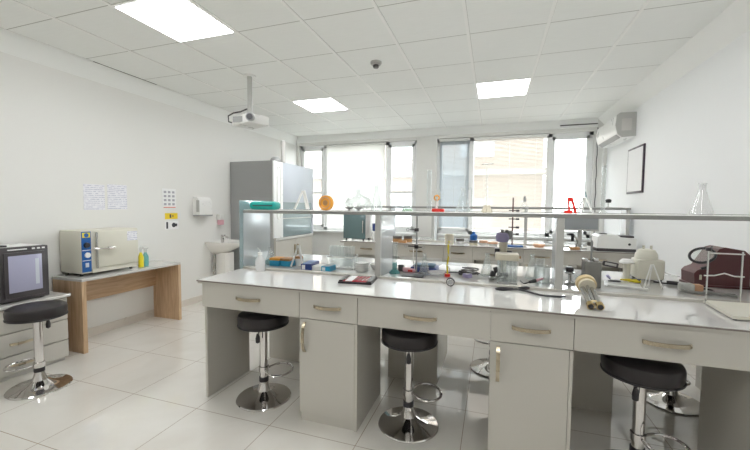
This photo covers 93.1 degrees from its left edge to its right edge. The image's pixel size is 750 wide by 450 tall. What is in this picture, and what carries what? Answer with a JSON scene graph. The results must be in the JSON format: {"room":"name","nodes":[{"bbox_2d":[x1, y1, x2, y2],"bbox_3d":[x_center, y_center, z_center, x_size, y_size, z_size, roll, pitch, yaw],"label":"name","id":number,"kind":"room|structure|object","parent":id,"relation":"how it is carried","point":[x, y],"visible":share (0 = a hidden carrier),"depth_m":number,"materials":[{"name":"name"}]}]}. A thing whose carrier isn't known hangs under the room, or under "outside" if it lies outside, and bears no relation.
{"room":"laboratory","nodes":[
{"label":"laboratory","id":0,"kind":"room"},
{"bbox_2d":[0,51,296,328],"bbox_3d":[-3.128,-0.228,3.135,0.200,2.764,9.597,1,3,18],"label":"wall","id":1,"kind":"structure","parent":0,"point":[61,132],"depth_m":3.78,"materials":[{"name":"white paint"}]},
{"bbox_2d":[83,184,104,209],"bbox_3d":[-2.859,-0.284,3.622,0.003,0.260,0.203,1,3,18],"label":"paper sheet","id":2,"kind":"object","parent":1,"relation":"attached to","point":[93,194],"visible":1,"depth_m":3.62,"materials":[{"name":"white paper"}]},
{"bbox_2d":[107,184,126,208],"bbox_3d":[-2.785,-0.302,3.843,0.003,0.265,0.209,1,3,18],"label":"paper sheet","id":3,"kind":"object","parent":1,"relation":"attached to","point":[116,194],"visible":1,"depth_m":3.84,"materials":[{"name":"white paper"}]},
{"bbox_2d":[88,295,202,336],"bbox_3d":[-3.054,1.114,3.122,0.012,0.085,9.097,1,3,18],"label":"baseboard","id":4,"kind":"structure","parent":1,"relation":"attached to","point":[112,325],"depth_m":3.98,"materials":[{"name":"beige"}]},
{"bbox_2d":[0,29,296,144],"bbox_3d":[-3.021,-1.514,2.984,0.035,0.179,9.097,1,3,18],"label":"trim","id":5,"kind":"structure","parent":1,"relation":"attached to","point":[13,44],"depth_m":3.71,"materials":[{"name":"white paint"}]},
{"bbox_2d":[0,27,297,136],"bbox_3d":[-3.013,-1.599,2.962,0.024,0.006,9.067,1,3,18],"label":"trim","id":6,"kind":"structure","parent":1,"relation":"attached to","point":[0,27],"depth_m":3.57,"materials":[{"name":"white metal"}]},
{"bbox_2d":[162,188,175,207],"bbox_3d":[-2.580,-0.332,4.459,0.004,0.245,0.198,1,3,18],"label":"poster","id":7,"kind":"object","parent":1,"relation":"attached to","point":[168,195],"visible":1,"depth_m":4.45,"materials":[{"name":"white paper"}]},
{"bbox_2d":[165,221,177,229],"bbox_3d":[-2.574,0.002,4.503,0.003,0.105,0.200,1,3,18],"label":"sticker","id":8,"kind":"object","parent":1,"relation":"attached to","point":[168,224],"visible":1,"depth_m":4.50,"materials":[{"name":"white paper"}]},
{"bbox_2d":[193,197,212,215],"bbox_3d":[-2.374,-0.255,4.906,0.118,0.260,0.238,1,3,18],"label":"dispenser","id":9,"kind":"object","parent":1,"relation":"attached to","point":[202,206],"visible":1,"depth_m":4.83,"materials":[{"name":"white plastic"}]},
{"bbox_2d":[0,301,700,449],"bbox_3d":[-0.417,1.271,2.307,5.938,0.100,9.597,1,3,18],"label":"floor","id":10,"kind":"structure","parent":0,"point":[140,385],"depth_m":2.33,"materials":[{"name":"tile"}]},
{"bbox_2d":[0,291,69,381],"bbox_3d":[-2.937,0.889,2.743,0.452,0.575,0.812,1,3,18],"label":"base cabinet","id":11,"kind":"object","parent":10,"relation":"on","point":[16,340],"visible":0.66,"depth_m":2.79,"materials":[{"name":"grey laminate"}]},
{"bbox_2d":[0,243,48,303],"bbox_3d":[-2.906,0.373,2.854,0.346,0.445,0.315,1,3,18],"label":"oven","id":12,"kind":"object","parent":11,"relation":"on","point":[24,273],"visible":1,"depth_m":2.79,"materials":[{"name":"grey metal"}]},
{"bbox_2d":[3,300,72,400],"bbox_3d":[-2.464,0.885,2.591,0.392,0.608,0.370,0,3,-3],"label":"bar stool","id":13,"kind":"object","parent":10,"relation":"on","point":[41,384],"visible":1,"depth_m":2.56,"materials":[{"name":"black leather"}]},
{"bbox_2d":[52,260,181,353],"bbox_3d":[-2.632,0.791,3.735,0.402,0.675,1.055,1,3,18],"label":"wooden table","id":14,"kind":"object","parent":10,"relation":"on","point":[164,276],"visible":0.92,"depth_m":3.72,"materials":[{"name":"brown wood"}]},
{"bbox_2d":[59,227,137,276],"bbox_3d":[-2.697,0.250,3.533,0.361,0.425,0.550,1,3,18],"label":"steriliser","id":15,"kind":"object","parent":14,"relation":"on","point":[91,250],"visible":1,"depth_m":3.36,"materials":[{"name":"beige metal"}]},
{"bbox_2d":[138,246,143,266],"bbox_3d":[-2.499,0.340,3.799,0.061,0.222,0.052,1,3,18],"label":"spray bottle","id":16,"kind":"object","parent":14,"relation":"on","point":[140,257],"visible":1,"depth_m":3.79,"materials":[{"name":"yellow plastic"}]},
{"bbox_2d":[143,247,148,265],"bbox_3d":[-2.497,0.342,3.866,0.059,0.212,0.059,-1,3,-27],"label":"spray bottle","id":17,"kind":"object","parent":14,"relation":"on","point":[146,257],"visible":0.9,"depth_m":3.85,"materials":[{"name":"teal plastic"}]},
{"bbox_2d":[204,234,242,274],"bbox_3d":[-2.113,0.600,5.207,0.459,0.915,0.510,1,3,18],"label":"washbasin","id":18,"kind":"object","parent":10,"relation":"on","point":[223,249],"visible":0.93,"depth_m":5.14,"materials":[{"name":"white ceramic"}]},
{"bbox_2d":[204,239,242,253],"bbox_3d":[-2.111,0.329,5.193,0.459,0.183,0.510,1,3,18],"label":"basin","id":19,"kind":"object","parent":18,"relation":"in","point":[222,246],"depth_m":5.07,"materials":[{"name":"white ceramic"}]},
{"bbox_2d":[202,283,299,396],"bbox_3d":[-0.762,0.799,2.536,0.751,0.812,0.504,1,3,18],"label":"drawer unit","id":20,"kind":"object","parent":10,"relation":"on","point":[226,345],"visible":0.82,"depth_m":2.49,"materials":[{"name":"grey laminate"}]},
{"bbox_2d":[236,311,293,411],"bbox_3d":[-0.764,0.905,2.478,0.392,0.608,0.370,1,3,4],"label":"bar stool","id":21,"kind":"object","parent":10,"relation":"on","point":[264,396],"visible":0.94,"depth_m":2.41,"materials":[{"name":"silver metal"}]},
{"bbox_2d":[230,141,312,269],"bbox_3d":[-1.660,-0.147,5.949,0.805,2.340,1.210,1,3,18],"label":"fume hood","id":22,"kind":"object","parent":10,"relation":"on","point":[276,180],"visible":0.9,"depth_m":5.46,"materials":[{"name":"grey metal"}]},
{"bbox_2d":[269,316,299,361],"bbox_3d":[-0.643,0.757,3.392,0.384,0.812,0.679,1,3,18],"label":"base cabinet","id":23,"kind":"object","parent":10,"relation":"on","point":[284,342],"visible":0.02,"depth_m":3.09,"materials":[{"name":"grey laminate"}]},
{"bbox_2d":[300,293,380,431],"bbox_3d":[-0.222,0.813,2.357,0.384,0.812,0.504,1,3,18],"label":"base cabinet","id":24,"kind":"object","parent":10,"relation":"on","point":[340,357],"visible":0.94,"depth_m":2.16,"materials":[{"name":"grey laminate"}]},
{"bbox_2d":[344,243,374,255],"bbox_3d":[-0.060,0.661,5.368,0.707,0.812,0.499,1,3,18],"label":"drawer unit","id":25,"kind":"object","parent":10,"relation":"on","point":[350,249],"visible":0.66,"depth_m":5.19,"materials":[{"name":"grey laminate"}]},
{"bbox_2d":[358,254,374,257],"bbox_3d":[0.075,0.627,6.059,0.529,0.812,0.639,1,3,18],"label":"base cabinet","id":26,"kind":"object","parent":10,"relation":"on","point":[359,255],"visible":0.06,"depth_m":5.79,"materials":[{"name":"grey laminate"}]},
{"bbox_2d":[340,236,634,254],"bbox_3d":[1.481,0.261,5.248,3.790,0.024,1.260,1,3,18],"label":"countertop","id":27,"kind":"structure","parent":26,"relation":"on","point":[368,241],"depth_m":4.94,"materials":[{"name":"grey laminate"}]},
{"bbox_2d":[343,215,371,240],"bbox_3d":[-0.264,0.034,5.405,0.350,0.385,0.320,1,3,18],"label":"incubator","id":28,"kind":"object","parent":27,"relation":"on","point":[355,226],"visible":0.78,"depth_m":5.28,"materials":[{"name":"teal metal"}]},
{"bbox_2d":[353,206,630,246],"bbox_3d":[1.474,-0.010,5.193,3.740,0.523,0.320,1,3,18],"label":"rack","id":29,"kind":"object","parent":27,"relation":"on","point":[625,223],"visible":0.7,"depth_m":4.91,"materials":[{"name":"white metal"}]},
{"bbox_2d":[508,198,522,246],"bbox_3d":[1.818,-0.039,4.653,0.230,0.639,0.130,1,3,18],"label":"stand","id":30,"kind":"object","parent":27,"relation":"on","point":[512,210],"visible":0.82,"depth_m":4.66,"materials":[{"name":"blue metal"}]},
{"bbox_2d":[567,233,579,249],"bbox_3d":[2.449,0.200,4.397,0.140,0.200,0.100,1,3,18],"label":"microscope","id":31,"kind":"object","parent":27,"relation":"on","point":[572,235],"visible":1,"depth_m":4.38,"materials":[{"name":"white"}]},
{"bbox_2d":[562,212,599,248],"bbox_3d":[2.586,0.064,4.514,0.440,0.464,0.140,1,3,18],"label":"computer monitor","id":32,"kind":"object","parent":27,"relation":"on","point":[579,225],"visible":0.63,"depth_m":4.48,"materials":[{"name":"grey plastic"}]},
{"bbox_2d":[590,233,636,251],"bbox_3d":[2.891,0.204,4.333,0.400,0.206,0.324,1,3,18],"label":"spectrophotometer","id":33,"kind":"object","parent":27,"relation":"on","point":[601,241],"visible":0.9,"depth_m":4.20,"materials":[{"name":"grey plastic"}]},
{"bbox_2d":[378,328,442,443],"bbox_3d":[0.219,0.928,2.181,0.392,0.608,0.370,0,3,-2],"label":"bar stool","id":34,"kind":"object","parent":10,"relation":"on","point":[407,424],"visible":0.94,"depth_m":2.11,"materials":[{"name":"silver metal"}]},
{"bbox_2d":[388,334,446,384],"bbox_3d":[0.396,0.783,3.049,0.384,0.812,0.679,1,3,18],"label":"base cabinet","id":35,"kind":"object","parent":10,"relation":"on","point":[427,365],"visible":0.09,"depth_m":2.74,"materials":[{"name":"grey laminate"}]},
{"bbox_2d":[393,245,443,261],"bbox_3d":[0.633,0.678,5.139,0.747,0.812,0.499,1,3,18],"label":"drawer unit","id":36,"kind":"object","parent":10,"relation":"on","point":[398,250],"visible":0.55,"depth_m":4.91,"materials":[{"name":"grey laminate"}]},
{"bbox_2d":[443,247,472,262],"bbox_3d":[1.169,0.692,4.962,0.379,0.812,0.499,1,3,18],"label":"base cabinet","id":37,"kind":"object","parent":10,"relation":"on","point":[457,254],"visible":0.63,"depth_m":4.74,"materials":[{"name":"grey laminate"}]},
{"bbox_2d":[470,320,490,377],"bbox_3d":[0.981,0.895,2.956,0.370,0.608,0.392,0,3,-6],"label":"bar stool","id":38,"kind":"object","parent":10,"relation":"on","point":[480,367],"visible":0.13,"depth_m":2.94,"materials":[{"name":"silver metal"}]},
{"bbox_2d":[473,248,522,265],"bbox_3d":[1.644,0.704,4.805,0.617,0.812,0.499,1,3,18],"label":"drawer unit","id":39,"kind":"object","parent":10,"relation":"on","point":[482,254],"visible":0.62,"depth_m":4.63,"materials":[{"name":"grey laminate"}]},
{"bbox_2d":[488,311,573,449],"bbox_3d":[0.848,0.840,2.004,0.385,0.812,0.504,1,3,18],"label":"base cabinet","id":40,"kind":"object","parent":10,"relation":"on","point":[531,367],"visible":0.9,"depth_m":1.80,"materials":[{"name":"grey laminate"}]},
{"bbox_2d":[523,250,551,267],"bbox_3d":[2.138,0.716,4.642,0.419,0.812,0.499,1,3,18],"label":"base cabinet","id":41,"kind":"object","parent":10,"relation":"on","point":[530,258],"visible":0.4,"depth_m":4.44,"materials":[{"name":"grey laminate"}]},
{"bbox_2d":[571,350,612,413],"bbox_3d":[1.478,0.810,2.691,0.384,0.812,0.679,1,3,18],"label":"base cabinet","id":42,"kind":"object","parent":10,"relation":"on","point":[592,388],"visible":0.06,"depth_m":2.36,"materials":[{"name":"grey laminate"}]},
{"bbox_2d":[568,265,618,271],"bbox_3d":[3.079,0.703,5.066,0.499,0.812,0.639,1,3,18],"label":"base cabinet","id":43,"kind":"object","parent":10,"relation":"on","point":[573,266],"visible":0.03,"depth_m":4.73,"materials":[{"name":"grey laminate"}]},
{"bbox_2d":[563,252,633,271],"bbox_3d":[2.717,0.731,4.450,0.797,0.812,0.499,1,3,18],"label":"drawer unit","id":44,"kind":"object","parent":10,"relation":"on","point":[570,258],"visible":0.19,"depth_m":4.26,"materials":[{"name":"grey laminate"}]},
{"bbox_2d":[600,354,690,449],"bbox_3d":[1.323,0.959,1.765,0.392,0.608,0.370,3,4,41],"label":"bar stool","id":45,"kind":"object","parent":10,"relation":"on","point":[643,374],"visible":0.91,"depth_m":1.69,"materials":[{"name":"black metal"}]},
{"bbox_2d":[573,319,749,449],"bbox_3d":[1.383,0.854,1.827,0.738,0.812,0.504,1,3,18],"label":"drawer unit","id":46,"kind":"object","parent":10,"relation":"on","point":[724,358],"visible":0.84,"depth_m":1.65,"materials":[{"name":"grey laminate"}]},
{"bbox_2d":[646,379,699,416],"bbox_3d":[2.059,0.929,2.463,0.392,0.608,0.370,-2,4,-42],"label":"bar stool","id":47,"kind":"object","parent":10,"relation":"on","point":[675,402],"visible":0.2,"depth_m":2.42,"materials":[{"name":"silver metal"}]},
{"bbox_2d":[695,365,701,389],"bbox_3d":[2.014,0.824,2.514,0.741,0.812,0.679,1,3,18],"label":"drawer unit","id":48,"kind":"object","parent":10,"relation":"on","point":[698,368],"visible":0.02,"depth_m":2.67,"materials":[{"name":"grey laminate"}]},
{"bbox_2d":[0,0,735,135],"bbox_3d":[-0.393,-1.589,2.161,5.938,0.100,9.597,1,3,18],"label":"ceiling","id":49,"kind":"structure","parent":0,"point":[506,36],"depth_m":3.25,"materials":[{"name":"tile"}]},
{"bbox_2d":[111,0,236,42],"bbox_3d":[-1.510,-1.572,2.728,0.600,0.011,0.600,1,3,18],"label":"recessed light","id":50,"kind":"object","parent":49,"relation":"in","point":[182,21],"visible":1,"depth_m":2.69,"materials":[{"name":"white plastic"}]},
{"bbox_2d":[228,73,268,129],"bbox_3d":[-1.386,-1.364,3.905,0.415,0.544,0.303,3,4,38],"label":"ceiling projector","id":51,"kind":"object","parent":49,"relation":"hanging from","point":[247,120],"visible":1,"depth_m":3.88,"materials":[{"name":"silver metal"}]},
{"bbox_2d":[190,0,381,131],"bbox_3d":[-1.304,-1.556,2.397,0.024,0.006,9.067,1,3,18],"label":"trim","id":52,"kind":"structure","parent":49,"relation":"attached to","point":[197,4],"depth_m":3.40,"materials":[{"name":"white metal"}]},
{"bbox_2d":[291,97,348,112],"bbox_3d":[-0.755,-1.682,5.003,0.600,0.011,0.600,1,3,18],"label":"recessed light","id":53,"kind":"object","parent":49,"relation":"in","point":[325,104],"visible":1,"depth_m":4.94,"materials":[{"name":"white plastic"}]},
{"bbox_2d":[461,0,481,124],"bbox_3d":[0.405,-1.513,1.832,0.024,0.006,9.067,1,3,18],"label":"trim","id":54,"kind":"structure","parent":49,"relation":"attached to","point":[463,1],"depth_m":3.13,"materials":[{"name":"white metal"}]},
{"bbox_2d":[475,77,531,98],"bbox_3d":[1.523,-1.624,4.250,0.600,0.011,0.600,1,3,18],"label":"recessed light","id":55,"kind":"object","parent":49,"relation":"in","point":[511,87],"visible":1,"depth_m":4.21,"materials":[{"name":"white plastic"}]},
{"bbox_2d":[518,0,557,122],"bbox_3d":[0.974,-1.499,1.644,0.024,0.006,9.067,1,3,18],"label":"trim","id":56,"kind":"structure","parent":49,"relation":"attached to","point":[554,1],"depth_m":3.10,"materials":[{"name":"white metal"}]},
{"bbox_2d":[297,119,606,268],"bbox_3d":[1.050,-0.371,6.618,5.538,2.764,0.250,1,3,18],"label":"wall","id":57,"kind":"structure","parent":0,"point":[323,243],"depth_m":6.48,"materials":[{"name":"white paint"}]},
{"bbox_2d":[10,0,323,134],"bbox_3d":[-2.443,-1.585,2.773,0.024,0.006,9.067,1,3,18],"label":"trim","id":58,"kind":"structure","parent":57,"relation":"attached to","point":[14,1],"depth_m":3.31,"materials":[{"name":"white metal"}]},
{"bbox_2d":[99,0,351,132],"bbox_3d":[-1.873,-1.571,2.585,0.024,0.006,9.067,1,3,18],"label":"trim","id":59,"kind":"structure","parent":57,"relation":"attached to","point":[102,1],"depth_m":3.58,"materials":[{"name":"white metal"}]},
{"bbox_2d":[279,0,412,129],"bbox_3d":[-0.734,-1.542,2.209,0.024,0.006,9.067,1,3,18],"label":"trim","id":60,"kind":"structure","parent":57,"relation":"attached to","point":[281,1],"depth_m":3.24,"materials":[{"name":"white metal"}]},
{"bbox_2d":[301,141,416,234],"bbox_3d":[-0.394,-0.719,6.969,2.505,1.750,0.220,1,3,18],"label":"window","id":61,"kind":"structure","parent":57,"relation":"in","point":[322,227],"depth_m":6.79,"materials":[{"name":"white plastic"}]},
{"bbox_2d":[326,142,385,226],"bbox_3d":[-0.391,-0.770,6.982,1.240,1.630,0.040,1,3,18],"label":"roller blind","id":62,"kind":"object","parent":61,"relation":"attached to","point":[355,172],"visible":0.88,"depth_m":6.96,"materials":[{"name":"white fabric"}]},
{"bbox_2d":[370,0,446,127],"bbox_3d":[-0.165,-1.527,2.020,0.024,0.006,9.067,1,3,18],"label":"trim","id":63,"kind":"structure","parent":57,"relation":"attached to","point":[376,8],"depth_m":3.22,"materials":[{"name":"white metal"}]},
{"bbox_2d":[296,118,597,142],"bbox_3d":[0.948,-1.679,6.441,5.393,0.134,0.030,1,3,18],"label":"trim","id":64,"kind":"structure","parent":57,"relation":"attached to","point":[541,125],"depth_m":6.28,"materials":[{"name":"white paint"}]},
{"bbox_2d":[437,131,593,240],"bbox_3d":[2.297,-0.651,6.080,2.545,1.750,0.220,1,3,18],"label":"window","id":65,"kind":"structure","parent":57,"relation":"in","point":[548,233],"depth_m":5.93,"materials":[{"name":"white plastic"}]},
{"bbox_2d":[438,138,469,228],"bbox_3d":[1.416,-0.737,6.379,0.530,1.605,0.040,1,3,18],"label":"window blind","id":66,"kind":"object","parent":65,"relation":"attached to","point":[451,197],"visible":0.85,"depth_m":6.37,"materials":[{"name":"white plastic"}]},
{"bbox_2d":[472,134,548,230],"bbox_3d":[2.292,-0.715,6.089,1.185,1.605,0.040,1,3,18],"label":"window blind","id":67,"kind":"object","parent":65,"relation":"attached to","point":[478,199],"visible":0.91,"depth_m":6.07,"materials":[{"name":"beige fabric"}]},
{"bbox_2d":[560,123,597,231],"bbox_3d":[3.251,-0.726,5.712,0.552,1.762,0.038,1,3,18],"label":"cable","id":68,"kind":"object","parent":57,"relation":"attached to","point":[588,123],"visible":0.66,"depth_m":5.64,"materials":[{"name":"grey plastic"}]},
{"bbox_2d":[558,0,650,120],"bbox_3d":[1.544,-1.484,1.456,0.024,0.006,9.067,1,3,18],"label":"trim","id":69,"kind":"structure","parent":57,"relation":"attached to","point":[645,4],"depth_m":3.15,"materials":[{"name":"white metal"}]},
{"bbox_2d":[604,30,749,274],"bbox_3d":[2.319,-0.091,1.334,0.200,2.764,9.597,1,3,18],"label":"wall","id":70,"kind":"structure","parent":0,"point":[695,132],"depth_m":3.16,"materials":[{"name":"white paint"}]},
{"bbox_2d":[596,112,636,172],"bbox_3d":[3.343,-1.118,5.035,0.224,0.657,1.154,1,3,18],"label":"air conditioner","id":71,"kind":"object","parent":70,"relation":"attached to","point":[622,127],"visible":1,"depth_m":4.59,"materials":[{"name":"white plastic"}]},
{"bbox_2d":[626,143,645,193],"bbox_3d":[3.237,-0.681,4.420,0.021,0.575,0.520,1,3,18],"label":"picture frame","id":72,"kind":"object","parent":70,"relation":"attached to","point":[636,155],"visible":1,"depth_m":4.37,"materials":[{"name":"grey"}]},
{"bbox_2d":[598,0,749,123],"bbox_3d":[2.150,-1.391,1.275,0.145,0.164,9.097,1,3,18],"label":"trim","id":73,"kind":"structure","parent":70,"relation":"attached to","point":[733,22],"depth_m":3.09,"materials":[{"name":"white paint"}]},
{"bbox_3d":[1.917,0.867,1.650,0.384,0.812,0.504,1,3,18],"label":"base cabinet","id":74,"kind":"object","parent":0,"visible":0},
{"bbox_2d":[196,254,749,334],"bbox_3d":[0.679,0.393,2.538,3.525,0.024,1.415,1,3,18],"label":"countertop","id":75,"kind":"structure","parent":74,"relation":"on","point":[629,310],"depth_m":2.11,"materials":[{"name":"grey laminate"}]},
{"bbox_2d":[255,248,264,271],"bbox_3d":[-0.890,0.267,2.750,0.072,0.179,0.070,1,3,18],"label":"wash bottle","id":76,"kind":"object","parent":75,"relation":"on","point":[260,261],"visible":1,"depth_m":2.73,"materials":[{"name":"plastic"}]},
{"bbox_2d":[269,256,282,265],"bbox_3d":[-0.833,0.308,3.033,0.092,0.068,0.102,1,3,15],"label":"tip box","id":77,"kind":"object","parent":75,"relation":"on","point":[274,261],"visible":0.76,"depth_m":2.99,"materials":[{"name":"blue plastic"}]},
{"bbox_2d":[280,257,295,266],"bbox_3d":[-0.735,0.310,3.011,0.092,0.068,0.102,2,3,22],"label":"tip box","id":78,"kind":"object","parent":75,"relation":"on","point":[285,261],"visible":0.93,"depth_m":2.97,"materials":[{"name":"blue plastic"}]},
{"bbox_2d":[301,260,318,269],"bbox_3d":[-0.526,0.327,2.895,0.085,0.051,0.201,1,3,10],"label":"box","id":79,"kind":"object","parent":75,"relation":"on","point":[307,265],"visible":0.75,"depth_m":2.80,"materials":[{"name":"blue plastic"}]},
{"bbox_2d":[321,264,335,271],"bbox_3d":[-0.365,0.337,2.795,0.070,0.043,0.121,1,3,18],"label":"box","id":80,"kind":"object","parent":75,"relation":"on","point":[328,267],"visible":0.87,"depth_m":2.75,"materials":[{"name":"blue plastic"}]},
{"bbox_2d":[327,255,356,269],"bbox_3d":[-0.268,0.303,2.909,0.230,0.100,0.090,1,3,18],"label":"test tube rack","id":81,"kind":"object","parent":75,"relation":"on","point":[332,256],"visible":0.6,"depth_m":2.88,"materials":[{"name":"plastic"}]},
{"bbox_2d":[338,275,376,284],"bbox_3d":[-0.113,0.368,2.413,0.225,0.024,0.205,1,3,11],"label":"book","id":82,"kind":"object","parent":75,"relation":"on","point":[347,279],"visible":1,"depth_m":2.36,"materials":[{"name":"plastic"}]},
{"bbox_2d":[401,216,424,277],"bbox_3d":[0.280,0.156,2.559,0.155,0.440,0.115,1,3,18],"label":"stand","id":83,"kind":"object","parent":75,"relation":"on","point":[416,229],"visible":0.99,"depth_m":2.58,"materials":[{"name":"grey metal"}]},
{"bbox_2d":[358,298,490,339],"bbox_3d":[0.315,0.503,2.164,0.738,0.160,0.504,1,3,18],"label":"drawer unit","id":84,"kind":"object","parent":75,"relation":"attached to","point":[434,319],"visible":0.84,"depth_m":1.95,"materials":[{"name":"grey laminate"}]},
{"bbox_2d":[411,262,438,272],"bbox_3d":[0.396,0.336,2.817,0.200,0.055,0.160,1,3,18],"label":"tray","id":85,"kind":"object","parent":75,"relation":"on","point":[421,267],"visible":0.75,"depth_m":2.75,"materials":[{"name":"blue plastic"}]},
{"bbox_2d":[444,234,452,276],"bbox_3d":[0.537,0.221,2.596,0.055,0.310,0.050,1,3,18],"label":"yellow burette","id":86,"kind":"object","parent":75,"relation":"on","point":[448,236],"visible":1,"depth_m":2.59,"materials":[{"name":"yellow glass"}]},
{"bbox_2d":[439,264,464,271],"bbox_3d":[0.623,0.357,2.964,0.220,0.002,0.260,2,3,30],"label":"paper sheet","id":87,"kind":"object","parent":75,"relation":"on","point":[441,267],"visible":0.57,"depth_m":2.97,"materials":[{"name":"white paper"}]},
{"bbox_2d":[445,267,479,274],"bbox_3d":[0.636,0.345,2.673,0.295,0.055,0.135,1,3,18],"label":"coiled cable","id":88,"kind":"object","parent":75,"relation":"on","point":[473,271],"visible":0.85,"depth_m":2.66,"materials":[{"name":"grey plastic"}]},
{"bbox_2d":[488,266,498,279],"bbox_3d":[0.833,0.339,2.502,0.076,0.095,0.066,1,3,5],"label":"clamp","id":89,"kind":"object","parent":75,"relation":"on","point":[492,274],"visible":1,"depth_m":2.48,"materials":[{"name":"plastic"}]},
{"bbox_2d":[243,195,749,302],"bbox_3d":[0.650,0.086,2.475,3.516,0.594,0.405,1,3,18],"label":"rack","id":90,"kind":"object","parent":75,"relation":"on","point":[256,223],"depth_m":2.44,"materials":[{"name":"grey metal"}]},
{"bbox_2d":[250,201,280,209],"bbox_3d":[-0.896,-0.158,2.896,0.245,0.068,0.118,1,3,18],"label":"pencil case","id":91,"kind":"object","parent":90,"relation":"on","point":[255,205],"visible":1,"depth_m":2.85,"materials":[{"name":"teal plastic"}]},
{"bbox_2d":[294,190,309,209],"bbox_3d":[-0.579,-0.204,2.903,0.147,0.154,0.097,1,3,18],"label":"wire stand","id":92,"kind":"object","parent":90,"relation":"on","point":[304,191],"visible":1,"depth_m":2.88,"materials":[{"name":"white plastic"}]},
{"bbox_2d":[318,195,333,209],"bbox_3d":[-0.390,-0.176,2.829,0.120,0.120,0.045,1,3,18],"label":"tape roll","id":93,"kind":"object","parent":90,"relation":"on","point":[326,202],"visible":0.99,"depth_m":2.81,"materials":[{"name":"orange plastic"}]},
{"bbox_2d":[282,210,749,216],"bbox_3d":[0.661,-0.082,2.471,3.500,0.014,0.350,1,3,18],"label":"shelf","id":94,"kind":"object","parent":90,"relation":"attached to","point":[378,213],"depth_m":2.32,"materials":[{"name":"white"}]},
{"bbox_2d":[563,197,576,212],"bbox_3d":[1.273,-0.128,2.308,0.078,0.105,0.050,1,3,18],"label":"clip","id":95,"kind":"object","parent":90,"relation":"on","point":[569,199],"visible":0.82,"depth_m":2.31,"materials":[{"name":"red plastic"}]},
{"bbox_2d":[576,197,593,212],"bbox_3d":[1.308,-0.125,2.228,0.095,0.101,0.090,1,3,18],"label":"wire stand","id":96,"kind":"object","parent":90,"relation":"on","point":[583,198],"visible":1,"depth_m":2.21,"materials":[{"name":"white plastic"}]},
{"bbox_2d":[495,229,512,276],"bbox_3d":[0.949,0.206,2.622,0.126,0.345,0.100,1,3,18],"label":"mixer","id":97,"kind":"object","parent":75,"relation":"on","point":[502,237],"visible":0.75,"depth_m":2.60,"materials":[{"name":"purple plastic"}]},
{"bbox_2d":[495,252,520,284],"bbox_3d":[0.894,0.289,2.396,0.163,0.200,0.120,1,3,18],"label":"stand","id":98,"kind":"object","parent":75,"relation":"on","point":[503,256],"visible":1,"depth_m":2.35,"materials":[{"name":"plastic"}]},
{"bbox_2d":[495,286,565,297],"bbox_3d":[0.928,0.390,2.127,0.385,0.026,0.126,2,4,34],"label":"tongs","id":99,"kind":"object","parent":75,"relation":"on","point":[522,288],"visible":1,"depth_m":2.16,"materials":[{"name":"grey plastic"}]},
{"bbox_2d":[564,266,574,284],"bbox_3d":[1.340,0.337,2.395,0.136,0.112,0.070,0,3,-12],"label":"stand","id":100,"kind":"object","parent":75,"relation":"on","point":[568,270],"visible":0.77,"depth_m":2.37,"materials":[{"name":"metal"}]},
{"bbox_2d":[575,274,604,309],"bbox_3d":[1.130,0.346,1.867,0.100,0.142,0.245,1,3,18],"label":"heater","id":101,"kind":"object","parent":75,"relation":"on","point":[586,284],"visible":1,"depth_m":1.89,"materials":[{"name":"beige plastic"}]},
{"bbox_2d":[581,236,618,287],"bbox_3d":[1.435,0.235,2.280,0.198,0.330,0.096,1,3,18],"label":"block","id":102,"kind":"object","parent":75,"relation":"on","point":[593,267],"visible":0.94,"depth_m":2.25,"materials":[{"name":"grey metal"}]},
{"bbox_2d":[604,281,647,290],"bbox_3d":[1.637,0.392,2.329,0.227,0.014,0.182,2,3,33],"label":"tray","id":103,"kind":"object","parent":75,"relation":"on","point":[606,283],"visible":1,"depth_m":2.31,"materials":[{"name":"white plastic"}]},
{"bbox_2d":[619,245,664,281],"bbox_3d":[1.894,0.266,2.550,0.262,0.247,0.157,1,3,18],"label":"centrifuge","id":104,"kind":"object","parent":75,"relation":"on","point":[640,263],"visible":0.93,"depth_m":2.49,"materials":[{"name":"beige plastic"}]},
{"bbox_2d":[643,264,662,288],"bbox_3d":[1.774,0.325,2.285,0.108,0.150,0.088,1,3,18],"label":"wire stand","id":105,"kind":"object","parent":75,"relation":"on","point":[651,265],"visible":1,"depth_m":2.27,"materials":[{"name":"white metal"}]},
{"bbox_2d":[678,282,737,297],"bbox_3d":[1.980,0.387,2.138,0.236,0.050,0.195,1,3,18],"label":"tool","id":106,"kind":"object","parent":75,"relation":"on","point":[685,287],"visible":0.98,"depth_m":2.16,"materials":[{"name":"grey metal"}]},
{"bbox_2d":[679,245,749,289],"bbox_3d":[2.222,0.269,2.318,0.354,0.270,0.290,1,3,18],"label":"bag","id":107,"kind":"object","parent":75,"relation":"on","point":[693,273],"depth_m":2.29,"materials":[{"name":"red leather"}]},
{"bbox_2d":[704,247,749,319],"bbox_3d":[1.839,0.280,1.713,0.330,0.305,0.320,1,3,18],"label":"drying rack","id":108,"kind":"object","parent":75,"relation":"on","point":[734,310],"visible":1,"depth_m":1.82,"materials":[{"name":"white metal"}]},
{"label":"outside","id":109,"kind":"structure","parent":0,"visible":0},
{"bbox_3d":[15.194,5.212,46.364,120.000,0.200,83.000,1,3,18],"label":"ground","id":110,"kind":"structure","parent":109,"visible":0},
{"bbox_2d":[306,138,545,232],"bbox_3d":[-3.262,-1.297,21.745,24.100,15.000,8.700,1,3,18],"label":"apartment building","id":111,"kind":"structure","parent":110,"relation":"on","point":[402,156],"depth_m":16.24,"materials":[{"name":"brown"}]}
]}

